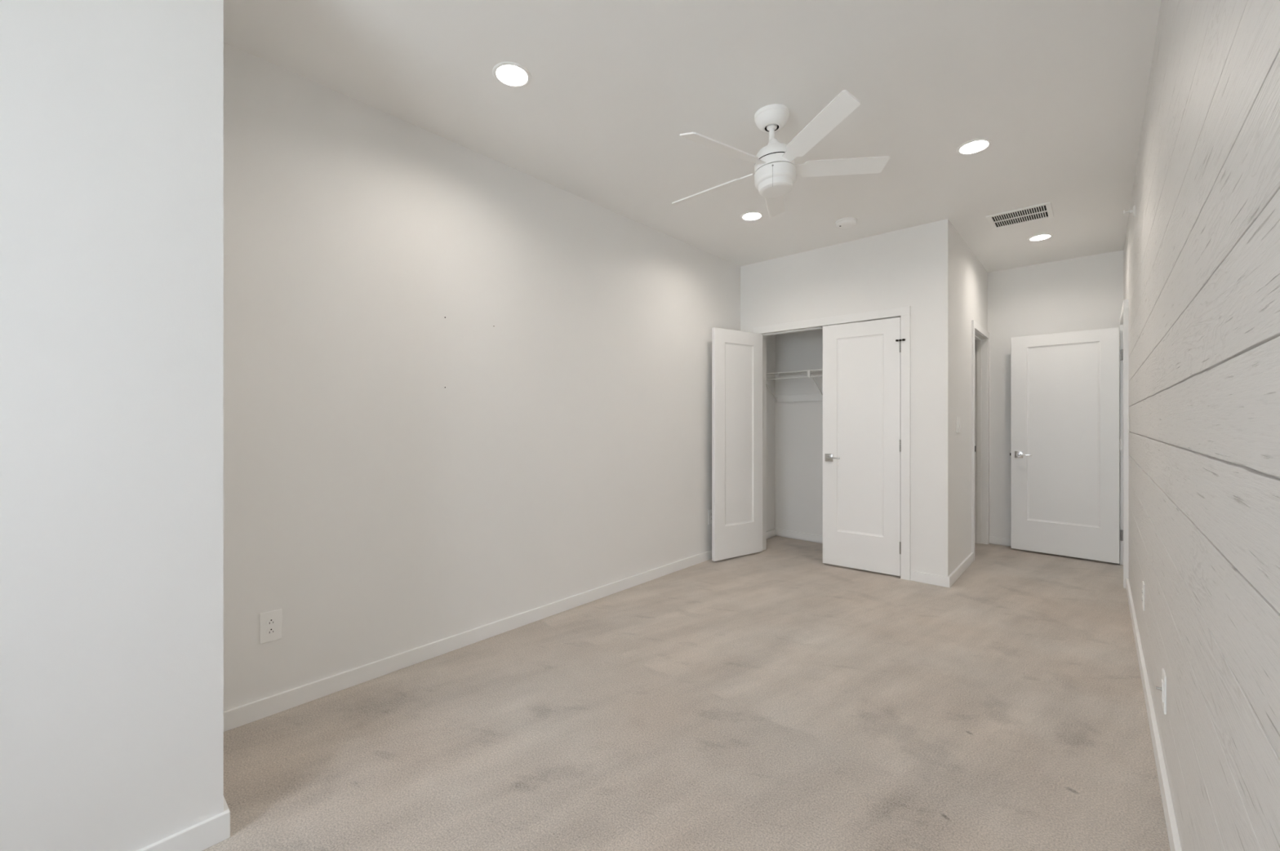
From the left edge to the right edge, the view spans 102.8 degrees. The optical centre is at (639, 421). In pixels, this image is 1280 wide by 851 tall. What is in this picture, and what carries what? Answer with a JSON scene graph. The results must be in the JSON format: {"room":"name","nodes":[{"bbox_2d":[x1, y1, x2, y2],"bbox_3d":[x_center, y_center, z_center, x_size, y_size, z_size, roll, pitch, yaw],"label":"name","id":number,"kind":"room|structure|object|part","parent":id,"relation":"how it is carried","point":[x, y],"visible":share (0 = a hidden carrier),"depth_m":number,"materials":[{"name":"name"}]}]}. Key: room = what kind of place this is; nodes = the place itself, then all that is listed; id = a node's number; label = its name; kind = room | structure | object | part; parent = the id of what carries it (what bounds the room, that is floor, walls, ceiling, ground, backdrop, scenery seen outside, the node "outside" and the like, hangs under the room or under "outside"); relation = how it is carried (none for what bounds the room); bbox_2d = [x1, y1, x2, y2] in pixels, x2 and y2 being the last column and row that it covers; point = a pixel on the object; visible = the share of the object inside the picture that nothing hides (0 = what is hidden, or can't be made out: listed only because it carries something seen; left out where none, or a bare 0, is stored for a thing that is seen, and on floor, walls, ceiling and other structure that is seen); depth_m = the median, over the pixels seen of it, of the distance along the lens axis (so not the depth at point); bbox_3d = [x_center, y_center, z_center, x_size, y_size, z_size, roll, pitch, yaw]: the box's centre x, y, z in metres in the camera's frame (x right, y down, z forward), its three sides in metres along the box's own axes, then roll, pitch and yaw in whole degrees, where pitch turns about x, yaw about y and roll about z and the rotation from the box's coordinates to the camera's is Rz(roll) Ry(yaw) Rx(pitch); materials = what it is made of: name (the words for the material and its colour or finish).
{"room":"empty bedroom","nodes":[
{"label":"empty bedroom","id":0,"kind":"room"},
{"bbox_2d":[0,0,223,850],"bbox_3d":[-2.326,-0.141,0.878,0.787,2.741,2.404,0,0,42],"label":"wall","id":1,"kind":"structure","parent":0,"point":[112,111],"depth_m":1.34,"materials":[{"name":"paint"}]},
{"bbox_2d":[223,42,775,711],"bbox_3d":[-0.156,-0.141,3.800,0.121,2.741,4.946,0,0,42],"label":"wall","id":2,"kind":"structure","parent":0,"point":[465,389],"depth_m":2.62,"materials":[{"name":"paint"}]},
{"bbox_2d":[259,608,282,644],"bbox_3d":[-1.550,0.860,2.148,0.008,0.127,0.078,0,0,42],"label":"wall outlet","id":3,"kind":"object","parent":2,"relation":"attached to","point":[270,622],"visible":1,"depth_m":2.15,"materials":[{"name":"white plastic"}]},
{"bbox_2d":[266,617,275,626],"bbox_3d":[-1.549,0.841,2.147,0.004,0.028,0.034,0,0,42],"label":"socket","id":4,"kind":"object","parent":3,"relation":"attached to","point":[269,621],"depth_m":2.15,"materials":[{"name":"white plastic"}]},
{"bbox_2d":[266,627,275,635],"bbox_3d":[-1.549,0.879,2.147,0.004,0.028,0.034,0,0,42],"label":"socket","id":5,"kind":"object","parent":3,"relation":"attached to","point":[269,631],"depth_m":2.15,"materials":[{"name":"white plastic"}]},
{"bbox_2d":[137,550,711,850],"bbox_3d":[-0.923,1.192,2.344,0.681,0.077,6.460,0,0,42],"label":"baseboard","id":6,"kind":"structure","parent":2,"relation":"attached to","point":[237,717],"depth_m":2.42,"materials":[{"name":"paint"}]},
{"bbox_2d":[708,509,711,524],"bbox_3d":[0.638,0.854,4.592,0.008,0.127,0.078,0,0,42],"label":"wall outlet","id":7,"kind":"object","parent":2,"relation":"attached to","point":[709,511],"visible":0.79,"depth_m":4.58,"materials":[{"name":"white plastic"}]},
{"bbox_2d":[202,536,1170,850],"bbox_3d":[1.034,1.280,1.994,4.320,0.100,9.150,0,0,42],"label":"floor","id":8,"kind":"structure","parent":0,"point":[779,697],"depth_m":2.02,"materials":[{"name":"carpet"}]},
{"bbox_2d":[223,0,1160,272],"bbox_3d":[1.034,-1.571,1.994,4.320,0.120,9.150,0,0,42],"label":"ceiling","id":9,"kind":"structure","parent":0,"point":[1058,89],"depth_m":2.34,"materials":[{"name":"paint"}]},
{"bbox_2d":[492,62,531,88],"bbox_3d":[-0.558,-1.524,2.227,0.164,0.035,0.164,0,0,42],"label":"recessed light","id":10,"kind":"object","parent":9,"relation":"in","point":[510,74],"visible":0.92,"depth_m":2.25,"materials":[{"name":"white plastic"}]},
{"bbox_2d":[740,211,763,221],"bbox_3d":[0.822,-1.524,3.757,0.164,0.035,0.164,0,0,42],"label":"recessed light","id":11,"kind":"object","parent":9,"relation":"in","point":[748,216],"visible":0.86,"depth_m":3.80,"materials":[{"name":"white plastic"}]},
{"bbox_2d":[671,89,889,217],"bbox_3d":[0.618,-1.310,2.526,1.068,0.402,1.082,0,0,42],"label":"ceiling fan","id":12,"kind":"object","parent":9,"relation":"hanging from","point":[775,170],"visible":1,"depth_m":2.44,"materials":[{"name":"white metal"}]},
{"bbox_3d":[0.380,-1.223,2.697,0.481,0.058,0.091,0,0,37],"label":"blade","id":13,"kind":"part","parent":12,"relation":"part of","materials":[{"name":"white plastic"}]},
{"bbox_3d":[0.391,-1.233,2.315,0.480,0.043,0.092,0,0,-35],"label":"blade","id":14,"kind":"part","parent":12,"relation":"part of","materials":[{"name":"white plastic"}]},
{"bbox_3d":[0.741,-1.237,2.825,0.089,0.046,0.480,0,0,19],"label":"blade","id":15,"kind":"part","parent":12,"relation":"part of","materials":[{"name":"white plastic"}]},
{"bbox_3d":[0.757,-1.255,2.207,0.092,0.050,0.479,0,0,-17],"label":"blade","id":16,"kind":"part","parent":12,"relation":"part of","materials":[{"name":"white plastic"}]},
{"bbox_3d":[0.973,-1.258,2.522,0.479,0.058,0.090,0,0,1],"label":"blade","id":17,"kind":"part","parent":12,"relation":"part of","materials":[{"name":"white plastic"}]},
{"bbox_2d":[835,217,857,229],"bbox_3d":[1.554,-1.490,3.850,0.154,0.042,0.154,0,0,42],"label":"smoke detector","id":18,"kind":"object","parent":9,"relation":"attached to","point":[846,223],"visible":1,"depth_m":3.81,"materials":[{"name":"white plastic"}]},
{"bbox_3d":[1.554,-1.504,3.850,0.154,0.014,0.154,0,0,42],"label":"plate","id":19,"kind":"part","parent":18,"relation":"part of","materials":[{"name":"white plastic"}]},
{"bbox_2d":[956,138,991,155],"bbox_3d":[1.835,-1.524,2.808,0.164,0.035,0.164,0,0,42],"label":"recessed light","id":20,"kind":"object","parent":9,"relation":"in","point":[975,146],"visible":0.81,"depth_m":2.84,"materials":[{"name":"white plastic"}]},
{"bbox_2d":[986,201,1053,230],"bbox_3d":[2.791,-1.506,3.756,0.372,0.009,0.340,0,0,42],"label":"ceiling vent","id":21,"kind":"object","parent":9,"relation":"in","point":[1042,211],"visible":1,"depth_m":3.75,"materials":[{"name":"white plastic"}]},
{"bbox_2d":[1027,234,1053,241],"bbox_3d":[3.280,-1.524,4.190,0.164,0.035,0.164,0,0,42],"label":"recessed light","id":22,"kind":"object","parent":9,"relation":"in","point":[1042,237],"visible":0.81,"depth_m":4.22,"materials":[{"name":"white plastic"}]},
{"bbox_2d":[775,328,822,543],"bbox_3d":[2.110,-0.141,5.011,1.642,2.741,0.120,0,0,42],"label":"wall","id":23,"kind":"structure","parent":0,"point":[798,424],"depth_m":5.33,"materials":[{"name":"paint"}]},
{"bbox_2d":[766,368,822,402],"bbox_3d":[1.958,-0.357,4.844,1.638,0.294,0.307,0,0,42],"label":"wire shelf","id":24,"kind":"object","parent":23,"relation":"attached to","point":[809,371],"visible":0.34,"depth_m":5.10,"materials":[{"name":"white metal"}]},
{"bbox_3d":[1.961,-0.464,4.845,1.634,0.071,0.302,0,0,42],"label":"rail","id":25,"kind":"part","parent":24,"relation":"part of","materials":[{"name":"white plastic"}]},
{"bbox_2d":[766,528,822,542],"bbox_3d":[1.868,1.188,4.740,1.642,0.075,0.605,0,0,42],"label":"baseboard","id":26,"kind":"structure","parent":23,"relation":"attached to","point":[771,533],"depth_m":5.35,"materials":[{"name":"paint"}]},
{"bbox_2d":[774,394,822,402],"bbox_3d":[2.064,-0.246,4.959,1.642,0.072,0.018,0,0,42],"label":"cleat","id":27,"kind":"object","parent":23,"relation":"attached to","point":[804,397],"visible":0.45,"depth_m":5.31,"materials":[{"name":"paint"}]},
{"bbox_2d":[740,218,951,577],"bbox_3d":[1.672,-0.141,4.432,1.762,2.741,0.115,0,0,42],"label":"wall","id":28,"kind":"structure","parent":0,"point":[911,267],"depth_m":3.96,"materials":[{"name":"paint"}]},
{"bbox_2d":[711,327,762,561],"bbox_3d":[0.879,0.197,4.654,0.620,2.034,0.089,0,0,-35],"label":"door","id":29,"kind":"structure","parent":28,"relation":"in","point":[736,355],"depth_m":4.61,"materials":[{"name":"paint"}]},
{"bbox_2d":[753,306,910,580],"bbox_3d":[1.629,0.167,4.462,1.358,2.127,0.133,0,0,42],"label":"door frame","id":30,"kind":"structure","parent":28,"relation":"attached to","point":[904,313],"depth_m":4.00,"materials":[{"name":"paint"}]},
{"bbox_2d":[822,317,905,576],"bbox_3d":[1.815,0.197,4.183,0.647,2.034,0.089,0,0,39],"label":"door","id":31,"kind":"structure","parent":28,"relation":"in","point":[862,442],"depth_m":4.20,"materials":[{"name":"paint"}]},
{"bbox_3d":[1.623,0.305,4.315,0.137,0.064,0.054,0,0,39],"label":"handle","id":32,"kind":"part","parent":31,"relation":"part of","materials":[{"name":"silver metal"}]},
{"bbox_2d":[910,570,950,587],"bbox_3d":[2.197,1.192,3.876,0.266,0.077,0.014,0,0,42],"label":"baseboard","id":33,"kind":"structure","parent":28,"relation":"attached to","point":[926,578],"depth_m":3.87,"materials":[{"name":"paint"}]},
{"bbox_2d":[951,223,987,573],"bbox_3d":[2.895,-0.141,4.567,0.120,2.741,1.718,0,0,42],"label":"wall","id":34,"kind":"structure","parent":0,"point":[969,277],"depth_m":4.22,"materials":[{"name":"paint"}]},
{"bbox_2d":[948,552,973,586],"bbox_3d":[2.613,1.192,4.152,0.014,0.077,0.952,0,0,42],"label":"baseboard","id":35,"kind":"structure","parent":34,"relation":"attached to","point":[957,573],"depth_m":4.10,"materials":[{"name":"paint"}]},
{"bbox_2d":[971,320,989,561],"bbox_3d":[3.180,0.167,4.874,0.138,2.126,0.881,0,0,42],"label":"door frame","id":36,"kind":"structure","parent":34,"relation":"attached to","point":[980,336],"depth_m":5.14,"materials":[{"name":"paint"}]},
{"bbox_2d":[987,250,1123,546],"bbox_3d":[3.534,-0.141,5.229,2.289,2.741,0.120,0,0,42],"label":"wall","id":37,"kind":"structure","parent":0,"point":[1086,293],"depth_m":4.95,"materials":[{"name":"paint"}]},
{"bbox_2d":[989,536,1011,545],"bbox_3d":[3.881,1.185,4.829,0.999,0.063,0.014,0,0,42],"label":"baseboard","id":38,"kind":"structure","parent":37,"relation":"attached to","point":[1006,541],"depth_m":5.08,"materials":[{"name":"paint"}]},
{"bbox_2d":[1123,0,1279,850],"bbox_3d":[1.536,-0.141,1.372,0.120,2.741,8.293,0,0,42],"label":"wall","id":39,"kind":"structure","parent":0,"point":[1202,250],"depth_m":1.04,"materials":[{"name":"white wood"}]},
{"bbox_2d":[1009,327,1123,564],"bbox_3d":[3.840,0.203,4.635,0.143,2.018,0.794,0,0,-45],"label":"door","id":40,"kind":"structure","parent":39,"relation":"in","point":[1067,444],"depth_m":4.60,"materials":[{"name":"paint"}]},
{"bbox_3d":[3.605,0.312,4.809,0.054,0.064,0.137,0,0,-45],"label":"handle","id":41,"kind":"part","parent":40,"relation":"part of","materials":[{"name":"silver metal"}]},
{"bbox_2d":[1120,299,1128,588],"bbox_3d":[3.926,0.165,4.060,0.149,2.130,0.896,0,0,42],"label":"door frame","id":42,"kind":"structure","parent":39,"relation":"attached to","point":[1124,317],"depth_m":3.77,"materials":[{"name":"paint"}]},
{"bbox_2d":[1123,204,1135,216],"bbox_3d":[2.995,-1.285,3.130,0.052,0.068,0.068,0,0,42],"label":"sprinkler head","id":43,"kind":"object","parent":39,"relation":"attached to","point":[1133,211],"visible":1,"depth_m":3.11},
{"bbox_2d":[1142,581,1145,611],"bbox_3d":[2.451,0.848,2.490,0.008,0.127,0.078,0,0,42],"label":"wall outlet","id":44,"kind":"object","parent":39,"relation":"attached to","point":[1143,583],"visible":1,"depth_m":2.46,"materials":[{"name":"white plastic"}]},
{"bbox_2d":[1125,578,1182,850],"bbox_3d":[1.153,1.192,1.044,0.014,0.077,7.294,0,0,42],"label":"baseboard","id":45,"kind":"structure","parent":39,"relation":"attached to","point":[1169,813],"depth_m":1.84,"materials":[{"name":"paint"}]},
{"bbox_2d":[1155,668,1166,715],"bbox_3d":[1.756,0.905,1.723,0.022,0.127,0.078,0,0,42],"label":"outlet","id":46,"kind":"object","parent":39,"relation":"attached to","point":[1163,689],"visible":1,"depth_m":1.70,"materials":[{"name":"white plastic"}]},
{"bbox_3d":[1.762,0.905,1.718,0.005,0.127,0.078,0,0,42],"label":"plate","id":47,"kind":"part","parent":46,"relation":"part of","materials":[{"name":"white plastic"}]}
]}

